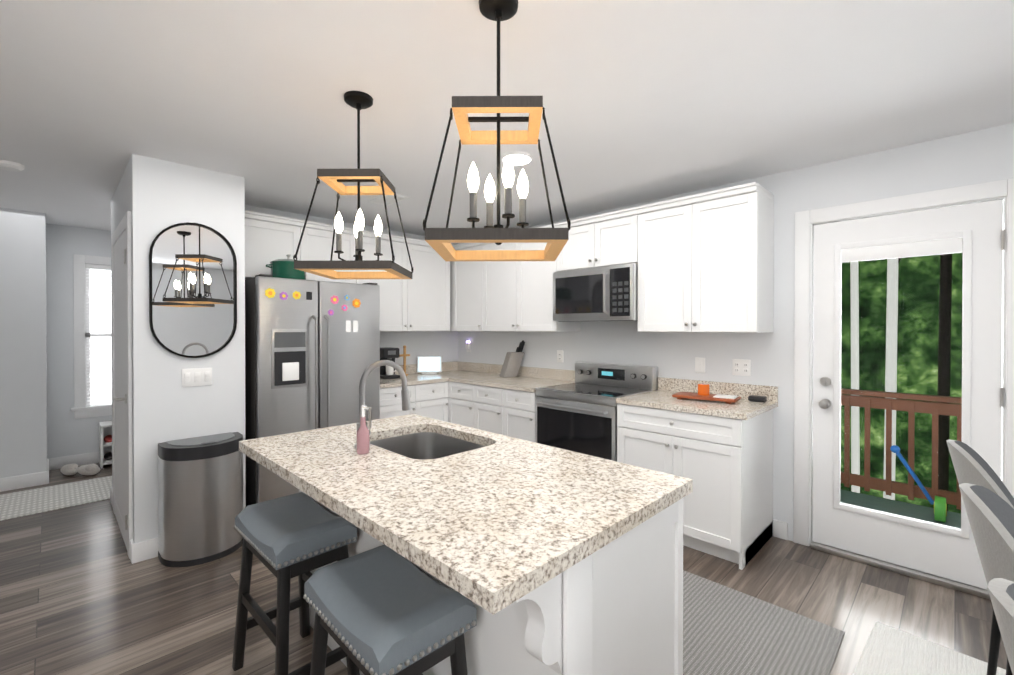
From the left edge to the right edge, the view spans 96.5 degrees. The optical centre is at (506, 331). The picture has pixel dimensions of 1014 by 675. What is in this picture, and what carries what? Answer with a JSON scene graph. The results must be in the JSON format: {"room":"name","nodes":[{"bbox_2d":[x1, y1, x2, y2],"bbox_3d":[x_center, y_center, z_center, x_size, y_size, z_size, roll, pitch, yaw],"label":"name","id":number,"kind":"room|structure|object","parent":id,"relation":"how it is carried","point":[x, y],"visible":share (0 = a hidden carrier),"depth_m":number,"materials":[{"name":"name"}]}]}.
{"room":"kitchen","nodes":[
{"label":"kitchen","id":0,"kind":"room"},
{"bbox_2d":[0,207,46,477],"bbox_3d":[-5.433,0.157,3.218,0.550,2.450,3.020,0,0,45],"label":"wall","id":1,"kind":"structure","parent":0,"point":[23,397],"depth_m":3.99,"materials":[{"name":"paint"}]},
{"bbox_2d":[0,469,50,491],"bbox_3d":[-5.229,1.325,3.033,0.017,0.115,3.034,0,0,45],"label":"baseboard","id":2,"kind":"structure","parent":1,"relation":"attached to","point":[40,478],"depth_m":3.99,"materials":[{"name":"white wood"}]},
{"bbox_2d":[47,458,50,468],"bbox_3d":[-4.355,1.317,4.296,0.510,0.115,0.017,0,0,45],"label":"baseboard","id":3,"kind":"structure","parent":1,"relation":"attached to","point":[48,460],"depth_m":4.49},
{"bbox_2d":[51,450,111,469],"bbox_3d":[-3.333,1.309,5.720,0.014,0.115,3.480,0,0,45],"label":"baseboard","id":4,"kind":"structure","parent":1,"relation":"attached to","point":[87,458],"depth_m":4.63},
{"bbox_2d":[46,223,111,458],"bbox_3d":[-4.445,0.147,4.689,0.120,2.450,6.500,0,0,45],"label":"wall","id":5,"kind":"structure","parent":0,"point":[68,434],"depth_m":4.57,"materials":[{"name":"paint"}]},
{"bbox_2d":[71,254,111,418],"bbox_3d":[-4.110,0.046,4.990,0.170,1.680,1.020,0,0,45],"label":"window","id":6,"kind":"structure","parent":5,"relation":"in","point":[83,408],"depth_m":4.66,"materials":[{"name":"white wood"}]},
{"bbox_2d":[86,264,111,403],"bbox_3d":[-4.096,0.022,4.976,0.028,1.458,0.780,0,0,45],"label":"blinds","id":7,"kind":"object","parent":6,"relation":"attached to","point":[98,267],"visible":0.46,"depth_m":4.76,"materials":[{"name":"white plastic"}]},
{"bbox_2d":[245,205,457,364],"bbox_3d":[-1.510,0.148,4.594,0.120,2.450,2.500,0,0,45],"label":"wall","id":8,"kind":"structure","parent":0,"point":[444,344],"depth_m":4.97,"materials":[{"name":"paint"}]},
{"bbox_2d":[245,210,348,282],"bbox_3d":[-1.851,-0.668,3.906,0.353,0.490,0.990,0,0,45],"label":"upper cabinet","id":9,"kind":"object","parent":8,"relation":"attached to","point":[268,238],"depth_m":3.70,"materials":[{"name":"white wood"}]},
{"bbox_2d":[349,230,449,330],"bbox_3d":[-1.141,-0.462,4.623,0.353,0.910,1.141,0,0,45],"label":"upper cabinet","id":10,"kind":"object","parent":8,"relation":"attached to","point":[419,300],"depth_m":4.55,"materials":[{"name":"white wood"}]},
{"bbox_2d":[0,463,1006,674],"bbox_3d":[-1.350,1.416,1.625,8.840,0.050,6.740,0,0,45],"label":"floor","id":11,"kind":"structure","parent":0,"point":[81,593],"depth_m":2.33,"materials":[{"name":"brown wood"}]},
{"bbox_2d":[0,476,111,520],"bbox_3d":[-3.622,1.372,3.914,0.750,0.008,1.150,0,0,45],"label":"rug","id":12,"kind":"object","parent":11,"relation":"on","point":[33,501],"visible":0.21,"depth_m":3.74,"materials":[{"name":"grey fabric"}]},
{"bbox_2d":[60,463,100,474],"bbox_3d":[-4.110,1.317,4.340,0.420,0.115,0.136,0,0,6],"label":"slippers","id":13,"kind":"object","parent":11,"relation":"on","point":[74,468],"visible":1,"depth_m":4.30,"materials":[{"name":"white fabric"}]},
{"bbox_2d":[99,421,111,467],"bbox_3d":[-4.003,1.157,4.820,0.270,0.430,0.500,0,0,45],"label":"shoe rack","id":14,"kind":"object","parent":11,"relation":"on","point":[107,458],"visible":0.15,"depth_m":4.61,"materials":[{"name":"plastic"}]},
{"bbox_2d":[110,487,136,563],"bbox_3d":[-2.735,1.324,3.200,1.414,0.115,0.014,0,0,45],"label":"baseboard","id":15,"kind":"structure","parent":11,"relation":"on","point":[133,546],"depth_m":3.00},
{"bbox_2d":[137,537,158,561],"bbox_3d":[-2.015,1.326,2.933,0.017,0.115,0.580,0,0,45],"label":"baseboard","id":16,"kind":"structure","parent":11,"relation":"on","point":[144,550],"depth_m":2.75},
{"bbox_2d":[111,154,245,542],"bbox_3d":[-2.524,0.155,3.416,1.400,2.450,0.600,0,0,45],"label":"wall block","id":17,"kind":"object","parent":11,"relation":"on","point":[155,197],"visible":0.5,"depth_m":2.85,"materials":[{"name":"paint"}]},
{"bbox_2d":[111,211,132,558],"bbox_3d":[-2.663,0.322,3.120,1.030,2.120,0.018,0,0,45],"label":"door frame","id":18,"kind":"structure","parent":17,"relation":"attached to","point":[123,225],"depth_m":2.77,"materials":[{"name":"white wood"}]},
{"bbox_2d":[114,230,126,529],"bbox_3d":[-2.678,0.360,3.098,0.865,2.020,0.070,0,0,45],"label":"pantry door","id":19,"kind":"structure","parent":18,"relation":"attached to","point":[120,386],"depth_m":3.10,"materials":[{"name":"white wood"}]},
{"bbox_2d":[149,222,236,357],"bbox_3d":[-2.010,-0.267,2.918,0.022,0.870,0.470,0,0,45],"label":"mirror","id":20,"kind":"object","parent":17,"relation":"attached to","point":[192,290],"visible":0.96,"depth_m":2.91,"materials":[{"name":"clear glass"}]},
{"bbox_2d":[182,368,211,386],"bbox_3d":[-2.008,0.293,2.933,0.011,0.115,0.165,0,0,45],"label":"light switch","id":21,"kind":"object","parent":17,"relation":"attached to","point":[197,377],"visible":1,"depth_m":2.93,"materials":[{"name":"white plastic"}]},
{"bbox_2d":[157,432,242,566],"bbox_3d":[-1.888,1.031,2.833,0.300,0.706,0.440,0,0,45],"label":"stainless trash can","id":22,"kind":"object","parent":11,"relation":"on","point":[200,494],"visible":0.98,"depth_m":2.71,"materials":[{"name":"silver metal"}]},
{"bbox_2d":[232,492,359,674],"bbox_3d":[-0.850,1.053,1.807,0.509,0.674,0.318,0,0,45],"label":"stool","id":23,"kind":"object","parent":11,"relation":"on","point":[300,535],"visible":0.98,"depth_m":1.71,"materials":[{"name":"grey leather"}]},
{"bbox_2d":[245,274,379,506],"bbox_3d":[-1.654,0.485,3.724,0.864,1.786,0.940,0,0,45],"label":"fridge","id":24,"kind":"object","parent":11,"relation":"on","point":[312,351],"visible":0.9,"depth_m":3.34,"materials":[{"name":"silver metal"}]},
{"bbox_2d":[266,254,305,279],"bbox_3d":[-1.704,-0.498,3.528,0.260,0.215,0.328,0,0,45],"label":"pot","id":25,"kind":"object","parent":24,"relation":"on","point":[282,268],"visible":0.6,"depth_m":3.42,"materials":[{"name":"ceramic"}]},
{"bbox_2d":[303,544,476,674],"bbox_3d":[-0.350,1.056,1.317,0.509,0.674,0.318,0,0,45],"label":"stool","id":26,"kind":"object","parent":11,"relation":"on","point":[384,609],"visible":1,"depth_m":1.23,"materials":[{"name":"grey leather"}]},
{"bbox_2d":[380,381,448,421],"bbox_3d":[-1.094,0.934,4.454,0.670,0.880,0.831,0,0,45],"label":"base cabinet","id":27,"kind":"object","parent":11,"relation":"on","point":[429,400],"visible":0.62,"depth_m":4.30,"materials":[{"name":"white wood"}]},
{"bbox_2d":[380,364,447,387],"bbox_3d":[-1.113,0.426,4.448,0.648,0.134,0.810,0,0,45],"label":"countertop","id":28,"kind":"structure","parent":27,"relation":"on","point":[413,378],"depth_m":4.46,"materials":[{"name":"beige stone"}]},
{"bbox_2d":[380,347,399,378],"bbox_3d":[-1.193,0.307,4.523,0.170,0.300,0.230,0,0,-37],"label":"coffee maker","id":29,"kind":"object","parent":28,"relation":"on","point":[390,354],"visible":0.69,"depth_m":4.45,"materials":[{"name":"plastic"}]},
{"bbox_2d":[399,345,409,375],"bbox_3d":[-1.072,0.298,4.738,0.068,0.316,0.120,0,0,45],"label":"cross","id":30,"kind":"object","parent":28,"relation":"on","point":[404,355],"visible":0.81,"depth_m":4.73,"materials":[{"name":"brown wood"}]},
{"bbox_2d":[412,361,574,391],"bbox_3d":[-0.188,0.425,4.571,1.786,0.134,0.668,0,0,45],"label":"countertop","id":31,"kind":"structure","parent":27,"relation":"on","point":[529,379],"depth_m":4.46,"materials":[{"name":"beige stone"}]},
{"bbox_2d":[417,356,441,373],"bbox_3d":[-0.848,0.360,4.938,0.270,0.190,0.090,0,0,-5],"label":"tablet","id":32,"kind":"object","parent":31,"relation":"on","point":[429,364],"visible":0.98,"depth_m":4.94,"materials":[{"name":"white plastic"}]},
{"bbox_2d":[500,340,524,377],"bbox_3d":[0.060,0.272,4.631,0.255,0.369,0.112,0,0,-25],"label":"knife block","id":33,"kind":"object","parent":31,"relation":"on","point":[511,364],"visible":1,"depth_m":4.58,"materials":[{"name":"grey wood"}]},
{"bbox_2d":[447,381,478,428],"bbox_3d":[-0.210,0.933,4.617,0.456,0.880,0.638,0,0,45],"label":"base cabinet","id":34,"kind":"object","parent":11,"relation":"on","point":[463,398],"depth_m":4.38,"materials":[{"name":"white wood"}]},
{"bbox_2d":[239,360,692,674],"bbox_3d":[-0.271,0.755,1.707,1.590,1.271,0.902,0,0,45],"label":"kitchen island","id":35,"kind":"object","parent":11,"relation":"on","point":[547,559],"visible":0.83,"depth_m":1.27,"materials":[{"name":"beige stone"}]},
{"bbox_2d":[357,405,369,453],"bbox_3d":[-0.555,0.377,1.752,0.059,0.184,0.048,0,0,45],"label":"soap bottle","id":36,"kind":"object","parent":35,"relation":"on","point":[363,438],"visible":1,"depth_m":1.74,"materials":[{"name":"pink plastic"}]},
{"bbox_2d":[479,385,506,435],"bbox_3d":[0.047,0.934,4.362,0.500,0.880,0.638,0,0,45],"label":"base cabinet","id":37,"kind":"object","parent":11,"relation":"on","point":[492,400],"depth_m":4.09,"materials":[{"name":"white wood"}]},
{"bbox_2d":[507,389,535,441],"bbox_3d":[0.300,0.936,4.111,0.439,0.880,0.638,0,0,45],"label":"base cabinet","id":38,"kind":"object","parent":11,"relation":"on","point":[520,404],"depth_m":3.84,"materials":[{"name":"white wood"}]},
{"bbox_2d":[535,362,657,461],"bbox_3d":[0.705,0.829,3.663,0.758,1.100,0.699,0,0,45],"label":"range","id":39,"kind":"object","parent":11,"relation":"on","point":[579,415],"visible":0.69,"depth_m":3.53,"materials":[{"name":"silver metal"}]},
{"bbox_2d":[617,403,772,569],"bbox_3d":[1.289,0.942,3.129,0.817,0.880,0.638,0,0,45],"label":"base cabinet","id":40,"kind":"object","parent":11,"relation":"on","point":[725,464],"depth_m":2.80,"materials":[{"name":"white wood"}]},
{"bbox_2d":[616,377,777,419],"bbox_3d":[1.296,0.434,3.113,0.848,0.134,0.648,0,0,45],"label":"countertop","id":41,"kind":"structure","parent":40,"relation":"on","point":[743,409],"depth_m":3.07,"materials":[{"name":"beige stone"}]},
{"bbox_2d":[672,383,740,403],"bbox_3d":[1.367,0.413,3.107,0.400,0.105,0.200,0,0,37],"label":"tray","id":42,"kind":"object","parent":41,"relation":"on","point":[703,393],"visible":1,"depth_m":3.09,"materials":[{"name":"orange wood"}]},
{"bbox_2d":[748,395,766,401],"bbox_3d":[1.689,0.449,3.048,0.100,0.035,0.070,0,0,45],"label":"speaker","id":43,"kind":"object","parent":41,"relation":"on","point":[756,398],"visible":0.96,"depth_m":3.02,"materials":[{"name":"plastic"}]},
{"bbox_2d":[683,570,844,674],"bbox_3d":[0.396,1.379,2.611,2.390,0.010,0.880,0,0,45],"label":"runner rug","id":44,"kind":"object","parent":11,"relation":"on","point":[728,631],"visible":0.25,"depth_m":2.05,"materials":[{"name":"grey fabric"}]},
{"bbox_2d":[853,621,1005,674],"bbox_3d":[1.779,1.386,1.675,0.620,0.009,0.740,0,0,-42],"label":"area rug","id":45,"kind":"object","parent":11,"relation":"on","point":[888,650],"visible":0.84,"depth_m":1.91,"materials":[{"name":"white fabric"}]},
{"bbox_2d":[947,440,1013,674],"bbox_3d":[1.831,0.891,1.461,0.595,0.981,0.522,0,0,45],"label":"dining chair","id":46,"kind":"object","parent":45,"relation":"on","point":[971,465],"visible":0.31,"depth_m":1.62,"materials":[{"name":"beige fabric"}]},
{"bbox_2d":[959,483,1013,584],"bbox_3d":[1.392,0.894,0.977,0.595,0.981,0.522,0,0,45],"label":"dining chair","id":47,"kind":"object","parent":11,"relation":"on","point":[990,514],"visible":0.71,"depth_m":1.10,"materials":[{"name":"beige fabric"}]},
{"bbox_2d":[987,578,1013,674],"bbox_3d":[0.986,0.897,0.522,0.598,0.981,0.522,0,0,45],"label":"dining chair","id":48,"kind":"object","parent":11,"relation":"on","point":[1001,592],"visible":1,"depth_m":0.69,"materials":[{"name":"beige fabric"}]},
{"bbox_2d":[0,0,1013,235],"bbox_3d":[-1.350,-1.084,1.610,8.840,0.050,6.740,0,0,45],"label":"ceiling","id":49,"kind":"structure","parent":0,"point":[646,100],"depth_m":2.00,"materials":[{"name":"paint"}]},
{"bbox_2d":[0,160,24,171],"bbox_3d":[-3.151,-1.049,2.862,0.136,0.034,0.136,0,0,45],"label":"smoke detector","id":50,"kind":"object","parent":49,"relation":"attached to","point":[10,165],"visible":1,"depth_m":2.84,"materials":[{"name":"white plastic"}]},
{"bbox_2d":[293,91,412,278],"bbox_3d":[-0.673,-0.661,2.053,0.418,0.800,0.400,0,0,1],"label":"pendant lantern","id":51,"kind":"object","parent":49,"relation":"hanging from","point":[335,178],"visible":1,"depth_m":2.01,"materials":[{"name":"black metal"}]},
{"bbox_2d":[368,194,409,205],"bbox_3d":[-0.955,-1.065,3.641,0.340,0.012,0.180,0,0,45],"label":"ceiling vent","id":52,"kind":"object","parent":49,"relation":"in","point":[390,199],"visible":0.83,"depth_m":3.62,"materials":[{"name":"white plastic"}]},
{"bbox_2d":[423,0,570,260],"bbox_3d":[-0.027,-0.657,1.455,0.418,0.800,0.400,0,0,1],"label":"pendant lantern","id":53,"kind":"object","parent":49,"relation":"hanging from","point":[439,241],"visible":1,"depth_m":1.42,"materials":[{"name":"black metal"}]},
{"bbox_2d":[501,151,532,164],"bbox_3d":[0.060,-1.054,2.761,0.196,0.022,0.196,0,0,45],"label":"recessed light","id":54,"kind":"object","parent":49,"relation":"in","point":[519,157],"visible":0.88,"depth_m":2.72,"materials":[{"name":"white plastic"}]},
{"bbox_2d":[458,123,1013,540],"bbox_3d":[0.982,0.152,3.967,8.840,2.450,0.120,0,0,45],"label":"wall","id":55,"kind":"structure","parent":0,"point":[976,157],"depth_m":3.03,"materials":[{"name":"paint"}]},
{"bbox_2d":[465,341,470,351],"bbox_3d":[-0.457,0.170,5.285,0.075,0.132,0.034,0,0,45],"label":"outlet","id":56,"kind":"object","parent":55,"relation":"attached to","point":[468,345],"visible":1,"depth_m":5.27,"materials":[{"name":"white plastic"}]},
{"bbox_2d":[450,243,485,330],"bbox_3d":[-0.280,-0.464,4.879,0.545,0.910,0.353,0,0,45],"label":"upper cabinet","id":57,"kind":"object","parent":55,"relation":"attached to","point":[467,278],"depth_m":4.77,"materials":[{"name":"white wood"}]},
{"bbox_2d":[486,226,580,331],"bbox_3d":[0.194,-0.461,4.408,1.019,0.910,0.353,0,0,45],"label":"upper cabinet","id":58,"kind":"object","parent":55,"relation":"attached to","point":[519,294],"depth_m":4.22,"materials":[{"name":"white wood"}]},
{"bbox_2d":[557,350,562,362],"bbox_3d":[0.510,0.235,4.344,0.075,0.115,0.008,0,0,45],"label":"outlet","id":59,"kind":"object","parent":55,"relation":"attached to","point":[559,355],"visible":1,"depth_m":4.34,"materials":[{"name":"white plastic"}]},
{"bbox_2d":[558,210,637,271],"bbox_3d":[0.828,-0.717,3.778,0.766,0.390,0.353,0,0,45],"label":"upper cabinet","id":60,"kind":"object","parent":55,"relation":"attached to","point":[607,239],"depth_m":3.61,"materials":[{"name":"white wood"}]},
{"bbox_2d":[553,263,637,321],"bbox_3d":[0.787,-0.301,3.739,0.756,0.427,0.465,0,0,45],"label":"over-the-range microwave","id":61,"kind":"object","parent":60,"relation":"attached to","point":[603,293],"visible":0.92,"depth_m":3.56,"materials":[{"name":"silver metal"}]},
{"bbox_2d":[695,357,704,372],"bbox_3d":[1.453,0.250,3.406,0.075,0.115,0.011,0,0,45],"label":"light switch","id":62,"kind":"object","parent":55,"relation":"attached to","point":[699,365],"visible":1,"depth_m":3.40,"materials":[{"name":"white plastic"}]},
{"bbox_2d":[638,182,773,332],"bbox_3d":[1.390,-0.454,3.222,0.817,0.910,0.353,0,0,45],"label":"upper cabinet","id":63,"kind":"object","parent":55,"relation":"attached to","point":[704,261],"depth_m":3.03,"materials":[{"name":"white wood"}]},
{"bbox_2d":[732,359,750,375],"bbox_3d":[1.660,0.252,3.203,0.120,0.115,0.008,0,0,45],"label":"outlet","id":64,"kind":"object","parent":55,"relation":"attached to","point":[741,367],"visible":1,"depth_m":3.20,"materials":[{"name":"white plastic"}]},
{"bbox_2d":[794,178,1013,599],"bbox_3d":[2.298,0.302,2.661,1.020,2.165,0.180,0,0,45],"label":"door frame","id":65,"kind":"structure","parent":55,"relation":"attached to","point":[808,220],"depth_m":2.73,"materials":[{"name":"white wood"}]},
{"bbox_2d":[812,200,1005,589],"bbox_3d":[2.262,0.334,2.603,0.850,2.038,0.124,0,0,45],"label":"exterior door","id":66,"kind":"structure","parent":55,"relation":"in","point":[975,233],"depth_m":2.57,"materials":[{"name":"white glass"}]},
{"label":"outside","id":67,"kind":"structure","parent":0,"visible":0},
{"bbox_2d":[841,489,960,528],"bbox_3d":[3.007,1.458,3.035,6.400,0.090,1.400,0,0,45],"label":"floor","id":68,"kind":"structure","parent":67,"point":[848,497],"depth_m":3.63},
{"bbox_2d":[841,388,961,509],"bbox_3d":[3.436,0.945,3.452,6.416,0.930,0.090,0,0,45],"label":"deck railing","id":69,"kind":"object","parent":68,"relation":"on","point":[914,406],"depth_m":3.67,"materials":[{"name":"brown wood"}]},
{"bbox_2d":[890,445,946,522],"bbox_3d":[3.129,1.140,3.443,0.314,0.540,0.224,0,0,45],"label":"toy","id":70,"kind":"object","parent":68,"relation":"on","point":[939,511],"depth_m":3.39,"materials":[{"name":"blue plastic"}]},
{"bbox_2d":[841,252,962,513],"bbox_3d":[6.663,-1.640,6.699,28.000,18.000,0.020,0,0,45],"label":"trees","id":71,"kind":"object","parent":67,"point":[926,323],"depth_m":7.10,"materials":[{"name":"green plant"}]},
{"bbox_3d":[5.078,4.320,5.139,28.000,0.100,4.480,0,0,45],"label":"ground","id":72,"kind":"structure","parent":67,"visible":0},
{"bbox_2d":[850,262,859,492],"bbox_3d":[4.999,-1.638,6.506,0.190,12.001,0.095,0,0,45],"label":"post","id":73,"kind":"object","parent":72,"relation":"on","point":[855,460],"depth_m":6.48,"materials":[{"name":"white wood"}]},
{"bbox_2d":[883,254,951,510],"bbox_3d":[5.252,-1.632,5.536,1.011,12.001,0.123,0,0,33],"label":"posts","id":74,"kind":"object","parent":72,"relation":"on","point":[944,342],"depth_m":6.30,"materials":[{"name":"white wood"}]}
]}

